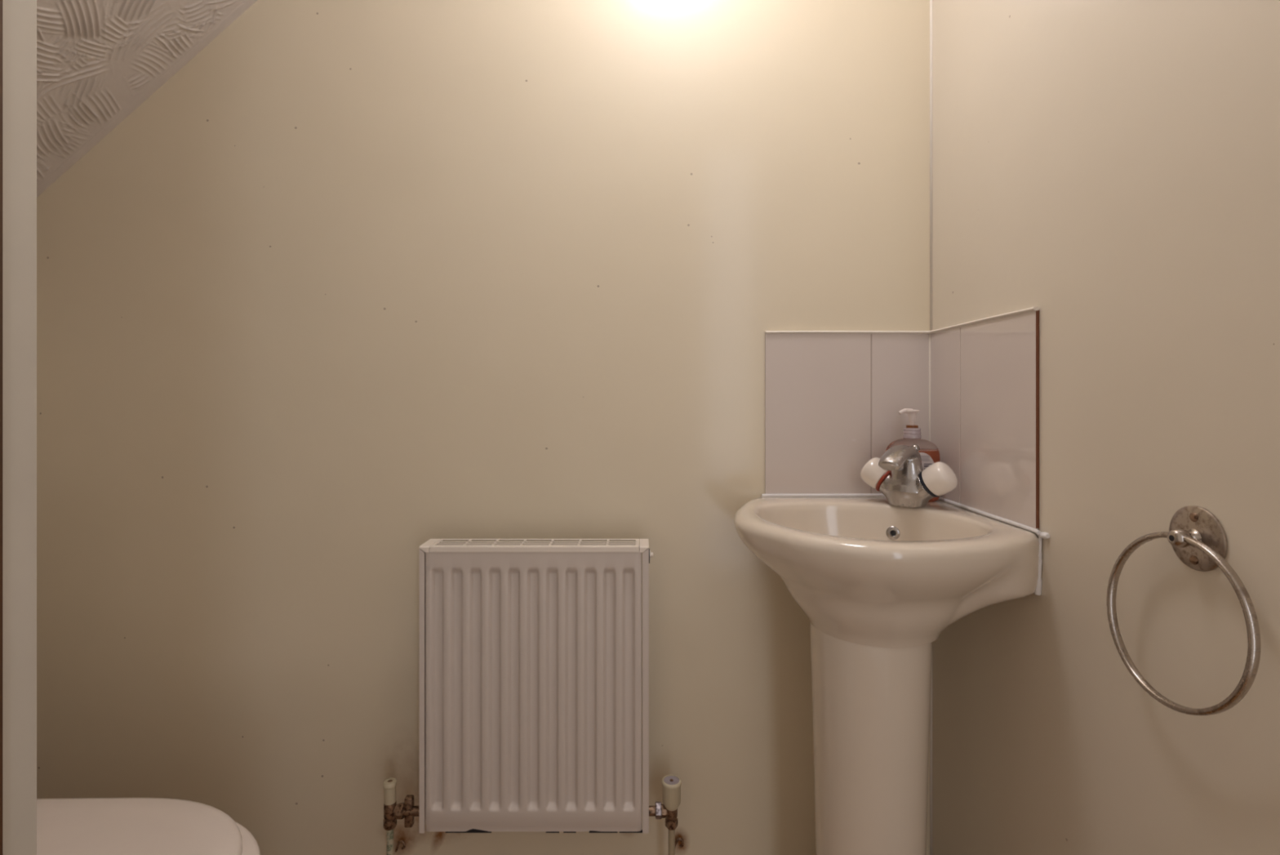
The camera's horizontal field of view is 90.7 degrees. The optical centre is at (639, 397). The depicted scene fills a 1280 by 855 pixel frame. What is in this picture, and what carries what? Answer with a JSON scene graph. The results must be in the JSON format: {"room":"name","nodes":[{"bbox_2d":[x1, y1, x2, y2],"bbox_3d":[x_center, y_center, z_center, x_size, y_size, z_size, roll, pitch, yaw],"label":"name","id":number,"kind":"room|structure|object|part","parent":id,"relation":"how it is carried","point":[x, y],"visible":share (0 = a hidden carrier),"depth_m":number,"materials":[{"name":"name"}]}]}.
{"room":"bathroom","nodes":[
{"label":"bathroom","id":0,"kind":"room"},
{"bbox_2d":[36,0,257,197],"bbox_3d":[-0.787,-0.729,0.770,1.145,1.103,0.840,0,0,0],"label":"ceiling","id":1,"kind":"structure","parent":0,"point":[98,61],"depth_m":1.10,"materials":[{"name":"paint"}]},
{"bbox_2d":[36,0,929,854],"bbox_3d":[-0.406,-0.130,1.240,2.109,2.340,0.100,0,0,0],"label":"wall","id":2,"kind":"structure","parent":0,"point":[359,284],"depth_m":1.19,"materials":[{"name":"beige paint"}]},
{"bbox_2d":[382,538,684,854],"bbox_3d":[-0.188,0.646,1.132,0.541,0.788,0.117,0,0,0],"label":"radiator","id":3,"kind":"object","parent":2,"relation":"attached to","point":[530,652],"visible":1,"depth_m":1.08,"materials":[{"name":"metal"}]},
{"bbox_3d":[-0.181,0.500,1.083,0.368,0.480,0.016,0,0,0],"label":"panel","id":4,"kind":"part","parent":3,"relation":"part of","materials":[{"name":"metal"}]},
{"bbox_2d":[429,538,639,551],"bbox_3d":[-0.180,0.257,1.104,0.356,0.010,0.060,0,0,0],"label":"grille","id":5,"kind":"object","parent":3,"relation":"attached to","point":[435,544],"depth_m":1.08,"materials":[{"name":"white metal"}]},
{"bbox_3d":[-0.181,0.499,1.129,0.364,0.473,0.005,0,0,0],"label":"panel","id":6,"kind":"part","parent":3,"relation":"part of","materials":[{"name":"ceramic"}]},
{"bbox_2d":[764,306,1039,528],"bbox_3d":[0.393,0.027,1.030,0.315,0.307,0.323,0,0,0],"label":"tile backsplash","id":7,"kind":"structure","parent":2,"relation":"attached to","point":[834,400],"depth_m":1.19,"materials":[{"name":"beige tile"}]},
{"bbox_2d":[929,0,932,854],"bbox_3d":[0.549,-0.150,1.190,0.006,2.100,0.006,0,0,0],"label":"trim","id":8,"kind":"structure","parent":2,"relation":"attached to","point":[931,1],"depth_m":1.19,"materials":[{"name":"white paint"}]},
{"bbox_2d":[932,0,1279,854],"bbox_3d":[0.599,-0.130,0.720,0.100,2.340,0.940,0,0,0],"label":"wall","id":9,"kind":"structure","parent":0,"point":[1109,168],"depth_m":0.72,"materials":[{"name":"beige paint"}]},
{"bbox_2d":[1106,505,1261,715],"bbox_3d":[0.531,0.204,0.622,0.035,0.196,0.169,0,0,0],"label":"towel ring","id":10,"kind":"object","parent":9,"relation":"attached to","point":[1197,536],"visible":1,"depth_m":0.61,"materials":[{"name":"silver metal"}]},
{"bbox_2d":[1168,534,1173,541],"bbox_3d":[0.523,0.138,0.622,0.001,0.006,0.006,0,0,0],"label":"socket","id":11,"kind":"object","parent":10,"relation":"attached to","point":[1171,536],"depth_m":0.62,"materials":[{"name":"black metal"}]},
{"bbox_3d":[0.534,0.138,0.622,0.022,0.019,0.019,0,0,0],"label":"post","id":12,"kind":"part","parent":10,"relation":"part of","materials":[{"name":"silver metal"}]},
{"bbox_3d":[-0.405,1.090,0.345,2.109,0.100,1.890,0,0,0],"label":"floor","id":13,"kind":"structure","parent":0,"visible":0},
{"bbox_2d":[36,797,260,854],"bbox_3d":[-0.926,0.625,0.772,0.861,0.830,0.400,0,0,0],"label":"toilet","id":14,"kind":"object","parent":13,"relation":"on","point":[69,825],"visible":0.88,"depth_m":0.88,"materials":[{"name":"ceramic"}]},
{"bbox_3d":[-0.743,0.632,0.772,0.494,0.018,0.376,0,0,0],"label":"seat","id":15,"kind":"part","parent":14,"relation":"part of","materials":[{"name":"plastic"}]},
{"bbox_2d":[733,493,1049,854],"bbox_3d":[0.349,0.610,0.984,0.406,0.861,0.415,0,0,0],"label":"basin","id":16,"kind":"object","parent":13,"relation":"on","point":[876,581],"visible":0.98,"depth_m":0.90,"materials":[{"name":"ceramic"}]},
{"bbox_3d":[0.348,0.267,0.984,0.399,0.166,0.410,0,0,0],"label":"basin bowl","id":17,"kind":"part","parent":16,"relation":"part of","materials":[{"name":"ceramic"}]},
{"bbox_2d":[860,444,957,507],"bbox_3d":[0.440,0.132,1.065,0.109,0.104,0.160,0,0,-45],"label":"mixer tap","id":18,"kind":"object","parent":16,"relation":"on","point":[899,474],"visible":1,"depth_m":1.05,"materials":[{"name":"silver metal"}]},
{"bbox_3d":[0.419,0.134,1.120,0.053,0.057,0.052,0,0,45],"label":"knob","id":19,"kind":"part","parent":18,"relation":"part of","materials":[{"name":"white plastic"}]},
{"bbox_3d":[0.476,0.127,1.093,0.013,0.093,0.013,0,0,0],"label":"lift rod","id":20,"kind":"part","parent":18,"relation":"part of","materials":[{"name":"silver metal"}]},
{"bbox_3d":[0.495,0.134,1.044,0.053,0.057,0.052,0,0,45],"label":"knob","id":21,"kind":"part","parent":18,"relation":"part of","materials":[{"name":"white plastic"}]},
{"bbox_2d":[885,408,940,502],"bbox_3d":[0.487,0.101,1.131,0.095,0.165,0.044,0,0,3],"label":"soap bottle","id":22,"kind":"object","parent":16,"relation":"on","point":[929,452],"visible":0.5,"depth_m":1.12,"materials":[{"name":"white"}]},
{"bbox_2d":[920,456,929,461],"bbox_3d":[0.492,0.121,1.110,0.035,0.040,0.001,0,0,1],"label":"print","id":23,"kind":"object","parent":22,"relation":"attached to","point":[923,458],"depth_m":1.11,"materials":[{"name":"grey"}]},
{"bbox_3d":[-0.455,-0.130,0.299,2.009,2.340,0.098,0,0,0],"label":"wall","id":24,"kind":"structure","parent":0,"visible":0},
{"bbox_2d":[0,0,36,854],"bbox_3d":[0.075,0.000,0.300,0.895,2.080,0.100,0,0,0],"label":"door frame","id":25,"kind":"structure","parent":24,"relation":"in","point":[18,18],"depth_m":0.34,"materials":[{"name":"beige wood"}]}
]}

